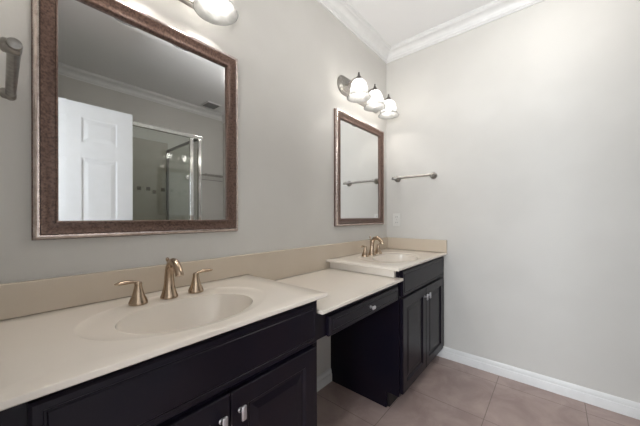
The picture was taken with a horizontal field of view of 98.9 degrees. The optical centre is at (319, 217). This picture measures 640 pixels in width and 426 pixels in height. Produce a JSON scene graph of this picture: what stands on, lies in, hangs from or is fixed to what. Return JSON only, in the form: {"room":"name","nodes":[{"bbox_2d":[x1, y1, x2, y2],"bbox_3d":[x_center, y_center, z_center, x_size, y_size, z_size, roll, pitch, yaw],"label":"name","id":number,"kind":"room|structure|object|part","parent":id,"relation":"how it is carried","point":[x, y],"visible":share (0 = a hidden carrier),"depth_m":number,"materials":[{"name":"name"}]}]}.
{"room":"bathroom","nodes":[
{"label":"bathroom","id":0,"kind":"room"},
{"bbox_2d":[0,0,386,375],"bbox_3d":[-0.200,-0.167,1.731,0.100,2.785,2.667,0,0,41],"label":"wall","id":1,"kind":"structure","parent":0,"point":[291,55],"depth_m":1.51,"materials":[{"name":"paint"}]},
{"bbox_2d":[31,0,237,240],"bbox_3d":[-0.649,-0.363,1.110,0.027,0.868,0.718,0,0,41],"label":"wall mirror","id":2,"kind":"object","parent":1,"relation":"attached to","point":[134,116],"visible":1,"depth_m":1.02,"materials":[{"name":"brown metal"}]},
{"bbox_2d":[0,237,387,319],"bbox_3d":[-0.154,0.276,1.692,0.020,0.165,2.465,0,0,41],"label":"backsplash","id":3,"kind":"structure","parent":1,"relation":"attached to","point":[24,298],"depth_m":1.08,"materials":[{"name":"beige stone"}]},
{"bbox_2d":[179,0,237,25],"bbox_3d":[-0.613,-0.976,0.999,0.229,0.204,0.652,0,0,41],"label":"vanity light","id":4,"kind":"object","parent":1,"relation":"attached to","point":[216,12],"visible":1,"depth_m":1.21,"materials":[{"name":"white glass"}]},
{"bbox_3d":[-0.688,-1.006,1.063,0.030,0.144,0.630,0,0,41],"label":"plate","id":5,"kind":"part","parent":4,"relation":"part of","materials":[{"name":"silver metal"}]},
{"bbox_2d":[317,368,331,391],"bbox_3d":[-0.161,1.130,1.685,0.015,0.091,0.745,0,0,41],"label":"baseboard","id":6,"kind":"structure","parent":1,"relation":"attached to","point":[325,378],"depth_m":1.90,"materials":[{"name":"white paint"}]},
{"bbox_2d":[317,0,390,63],"bbox_3d":[-0.129,-1.518,1.667,0.095,0.084,2.467,0,0,41],"label":"trim","id":7,"kind":"structure","parent":1,"relation":"attached to","point":[342,10],"depth_m":2.17,"materials":[{"name":"white paint"}]},
{"bbox_2d":[334,108,383,225],"bbox_3d":[0.351,-0.365,2.275,0.027,0.866,0.732,0,0,41],"label":"wall mirror","id":8,"kind":"object","parent":1,"relation":"attached to","point":[358,145],"visible":1,"depth_m":2.23,"materials":[{"name":"brown metal"}]},
{"bbox_2d":[341,120,378,217],"bbox_3d":[0.344,-0.365,2.281,0.001,0.750,0.616,0,0,41],"label":"mirror glass","id":9,"kind":"object","parent":8,"relation":"attached to","point":[359,143],"depth_m":2.26,"materials":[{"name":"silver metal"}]},
{"bbox_2d":[337,72,398,119],"bbox_3d":[0.420,-0.977,2.201,0.229,0.204,0.652,0,0,41],"label":"vanity light","id":10,"kind":"object","parent":1,"relation":"attached to","point":[355,90],"visible":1,"depth_m":2.11,"materials":[{"name":"white glass"}]},
{"bbox_3d":[0.344,-1.007,2.266,0.030,0.144,0.630,0,0,41],"label":"plate","id":11,"kind":"part","parent":10,"relation":"part of","materials":[{"name":"silver metal"}]},
{"bbox_3d":[0.286,-0.942,2.007,0.179,0.134,0.182,0,0,41],"label":"lamp shade","id":12,"kind":"part","parent":10,"relation":"part of","materials":[{"name":"white glass"}]},
{"bbox_3d":[0.439,-0.943,2.185,0.179,0.134,0.182,0,0,41],"label":"lamp shade","id":13,"kind":"part","parent":10,"relation":"part of","materials":[{"name":"white glass"}]},
{"bbox_3d":[0.592,-0.943,2.363,0.179,0.134,0.182,0,0,41],"label":"lamp shade","id":14,"kind":"part","parent":10,"relation":"part of","materials":[{"name":"white glass"}]},
{"bbox_2d":[347,0,494,45],"bbox_3d":[0.845,-1.586,0.832,2.860,0.050,2.667,0,0,41],"label":"ceiling","id":15,"kind":"structure","parent":0,"point":[396,21],"depth_m":2.10,"materials":[{"name":"white paint"}]},
{"bbox_2d":[317,356,639,425],"bbox_3d":[0.850,1.199,0.832,2.660,0.050,2.467,0,0,41],"label":"floor","id":16,"kind":"structure","parent":0,"point":[447,392],"depth_m":1.70,"materials":[{"name":"beige tile"}]},
{"bbox_2d":[0,300,316,425],"bbox_3d":[-0.470,0.745,0.901,0.562,0.862,0.852,0,0,41],"label":"vanity cabinet","id":17,"kind":"object","parent":16,"relation":"on","point":[263,372],"visible":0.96,"depth_m":0.73,"materials":[{"name":"brown wood"}]},
{"bbox_2d":[0,274,327,410],"bbox_3d":[-0.466,0.380,0.918,0.552,0.166,0.885,0,0,41],"label":"countertop","id":18,"kind":"structure","parent":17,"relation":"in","point":[45,353],"depth_m":0.73,"materials":[{"name":"stone"}]},
{"bbox_2d":[114,257,212,305],"bbox_3d":[-0.534,0.223,0.996,0.134,0.150,0.336,0,0,41],"label":"faucet","id":19,"kind":"object","parent":18,"relation":"on","point":[169,291],"visible":1,"depth_m":1.00,"materials":[{"name":"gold metal"}]},
{"bbox_3d":[-0.647,0.221,0.919,0.022,0.018,0.072,0,0,41],"label":"lever","id":20,"kind":"part","parent":19,"relation":"part of","materials":[{"name":"beige metal"}]},
{"bbox_3d":[-0.627,0.260,0.945,0.057,0.077,0.057,0,0,41],"label":"handle","id":21,"kind":"part","parent":19,"relation":"part of","materials":[{"name":"beige metal"}]},
{"bbox_3d":[-0.534,0.223,0.996,0.134,0.150,0.060,0,0,41],"label":"spout","id":22,"kind":"part","parent":19,"relation":"part of","materials":[{"name":"beige metal"}]},
{"bbox_3d":[-0.497,0.260,1.097,0.057,0.077,0.057,0,0,41],"label":"handle","id":23,"kind":"part","parent":19,"relation":"part of","materials":[{"name":"beige metal"}]},
{"bbox_3d":[-0.474,0.221,1.120,0.022,0.018,0.072,0,0,41],"label":"lever","id":24,"kind":"part","parent":19,"relation":"part of","materials":[{"name":"beige metal"}]},
{"bbox_3d":[-0.373,0.778,0.634,0.018,0.571,0.358,0,0,41],"label":"door","id":25,"kind":"part","parent":17,"relation":"part of","materials":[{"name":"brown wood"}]},
{"bbox_3d":[-0.259,0.555,0.735,0.024,0.042,0.017,0,0,41],"label":"knob","id":26,"kind":"part","parent":17,"relation":"part of","materials":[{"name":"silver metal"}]},
{"bbox_3d":[-0.221,0.555,0.780,0.024,0.042,0.017,0,0,41],"label":"knob","id":27,"kind":"part","parent":17,"relation":"part of","materials":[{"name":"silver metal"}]},
{"bbox_3d":[-0.138,0.778,0.908,0.018,0.571,0.358,0,0,41],"label":"door","id":28,"kind":"part","parent":17,"relation":"part of","materials":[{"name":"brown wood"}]},
{"bbox_2d":[276,262,402,339],"bbox_3d":[0.052,0.401,1.502,0.538,0.175,0.740,0,0,41],"label":"vanity desk","id":29,"kind":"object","parent":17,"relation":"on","point":[344,284],"depth_m":1.41,"materials":[{"name":"stone"}]},
{"bbox_3d":[0.056,0.433,1.500,0.528,0.110,0.738,0,0,41],"label":"desk drawer unit","id":30,"kind":"part","parent":29,"relation":"part of","materials":[{"name":"black wood"}]},
{"bbox_2d":[331,256,443,406],"bbox_3d":[0.574,0.743,2.118,0.562,0.862,0.871,0,0,41],"label":"vanity cabinet","id":31,"kind":"object","parent":16,"relation":"on","point":[379,356],"visible":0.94,"depth_m":1.78,"materials":[{"name":"brown wood"}]},
{"bbox_2d":[326,248,447,271],"bbox_3d":[0.546,0.378,2.098,0.552,0.166,0.938,0,0,41],"label":"countertop","id":32,"kind":"structure","parent":31,"relation":"on","point":[391,259],"depth_m":2.01,"materials":[{"name":"stone"}]},
{"bbox_2d":[361,236,383,256],"bbox_3d":[0.438,0.222,2.128,0.134,0.150,0.336,0,0,41],"label":"faucet","id":33,"kind":"object","parent":32,"relation":"on","point":[372,251],"visible":1,"depth_m":2.13,"materials":[{"name":"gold metal"}]},
{"bbox_3d":[0.344,0.258,2.077,0.057,0.077,0.057,0,0,41],"label":"handle","id":34,"kind":"part","parent":33,"relation":"part of","materials":[{"name":"beige metal"}]},
{"bbox_3d":[0.438,0.222,2.128,0.134,0.150,0.060,0,0,41],"label":"spout","id":35,"kind":"part","parent":33,"relation":"part of","materials":[{"name":"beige metal"}]},
{"bbox_3d":[0.474,0.258,2.229,0.057,0.077,0.057,0,0,41],"label":"handle","id":36,"kind":"part","parent":33,"relation":"part of","materials":[{"name":"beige metal"}]},
{"bbox_2d":[388,237,446,252],"bbox_3d":[0.851,0.243,2.441,0.529,0.103,0.020,0,0,41],"label":"side splash","id":37,"kind":"object","parent":32,"relation":"on","point":[431,245],"visible":0.94,"depth_m":2.41,"materials":[{"name":"beige stone"}]},
{"bbox_3d":[0.615,0.777,1.786,0.018,0.571,0.384,0,0,41],"label":"door","id":38,"kind":"part","parent":31,"relation":"part of","materials":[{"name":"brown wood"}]},
{"bbox_3d":[0.748,0.693,1.969,0.018,0.762,0.871,0,0,41],"label":"frame","id":39,"kind":"part","parent":31,"relation":"part of","materials":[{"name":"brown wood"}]},
{"bbox_3d":[0.867,0.776,2.080,0.018,0.571,0.386,0,0,41],"label":"door","id":40,"kind":"part","parent":31,"relation":"part of","materials":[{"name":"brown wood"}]},
{"bbox_2d":[386,0,639,402],"bbox_3d":[1.683,-0.170,1.806,2.660,2.785,0.100,0,0,41],"label":"wall","id":41,"kind":"structure","parent":0,"point":[527,120],"depth_m":1.90,"materials":[{"name":"paint"}]},
{"bbox_2d":[393,213,400,225],"bbox_3d":[0.718,0.024,2.563,0.074,0.120,0.008,0,0,41],"label":"wall outlet","id":42,"kind":"object","parent":41,"relation":"attached to","point":[396,216],"visible":1,"depth_m":2.56,"materials":[{"name":"white plastic"}]},
{"bbox_2d":[391,172,436,181],"bbox_3d":[0.825,-0.356,2.422,0.387,0.060,0.081,0,0,41],"label":"towel bar","id":43,"kind":"object","parent":41,"relation":"attached to","point":[433,175],"visible":1,"depth_m":2.37,"materials":[{"name":"silver metal"}]},
{"bbox_3d":[0.949,-0.356,2.317,0.060,0.060,0.080,0,0,41],"label":"post","id":44,"kind":"part","parent":43,"relation":"part of","materials":[{"name":"silver metal"}]},
{"bbox_2d":[387,0,544,62],"bbox_3d":[1.617,-1.521,1.732,2.660,0.084,0.095,0,0,41],"label":"trim","id":45,"kind":"structure","parent":41,"relation":"attached to","point":[497,9],"depth_m":2.17,"materials":[{"name":"white paint"}]},
{"bbox_2d":[437,346,639,419],"bbox_3d":[1.815,1.126,1.619,2.220,0.091,0.015,0,0,41],"label":"baseboard","id":46,"kind":"structure","parent":41,"relation":"attached to","point":[613,403],"depth_m":1.84,"materials":[{"name":"white paint"}]},
{"bbox_3d":[0.011,-0.167,-0.142,2.660,2.785,0.100,0,0,41],"label":"wall","id":47,"kind":"structure","parent":0,"visible":0},
{"bbox_2d":[0,37,22,100],"bbox_3d":[-0.778,-0.351,0.654,0.390,0.060,0.080,0,0,41],"label":"towel bar","id":48,"kind":"object","parent":47,"relation":"attached to","point":[13,48],"visible":1,"depth_m":0.62,"materials":[{"name":"silver metal"}]},
{"bbox_3d":[-0.903,-0.351,0.762,0.060,0.060,0.080,0,0,41],"label":"post","id":49,"kind":"part","parent":48,"relation":"part of","materials":[{"name":"silver metal"}]},
{"bbox_3d":[-0.653,-0.352,0.547,0.060,0.060,0.080,0,0,41],"label":"post","id":50,"kind":"part","parent":48,"relation":"part of","materials":[{"name":"silver metal"}]}
]}

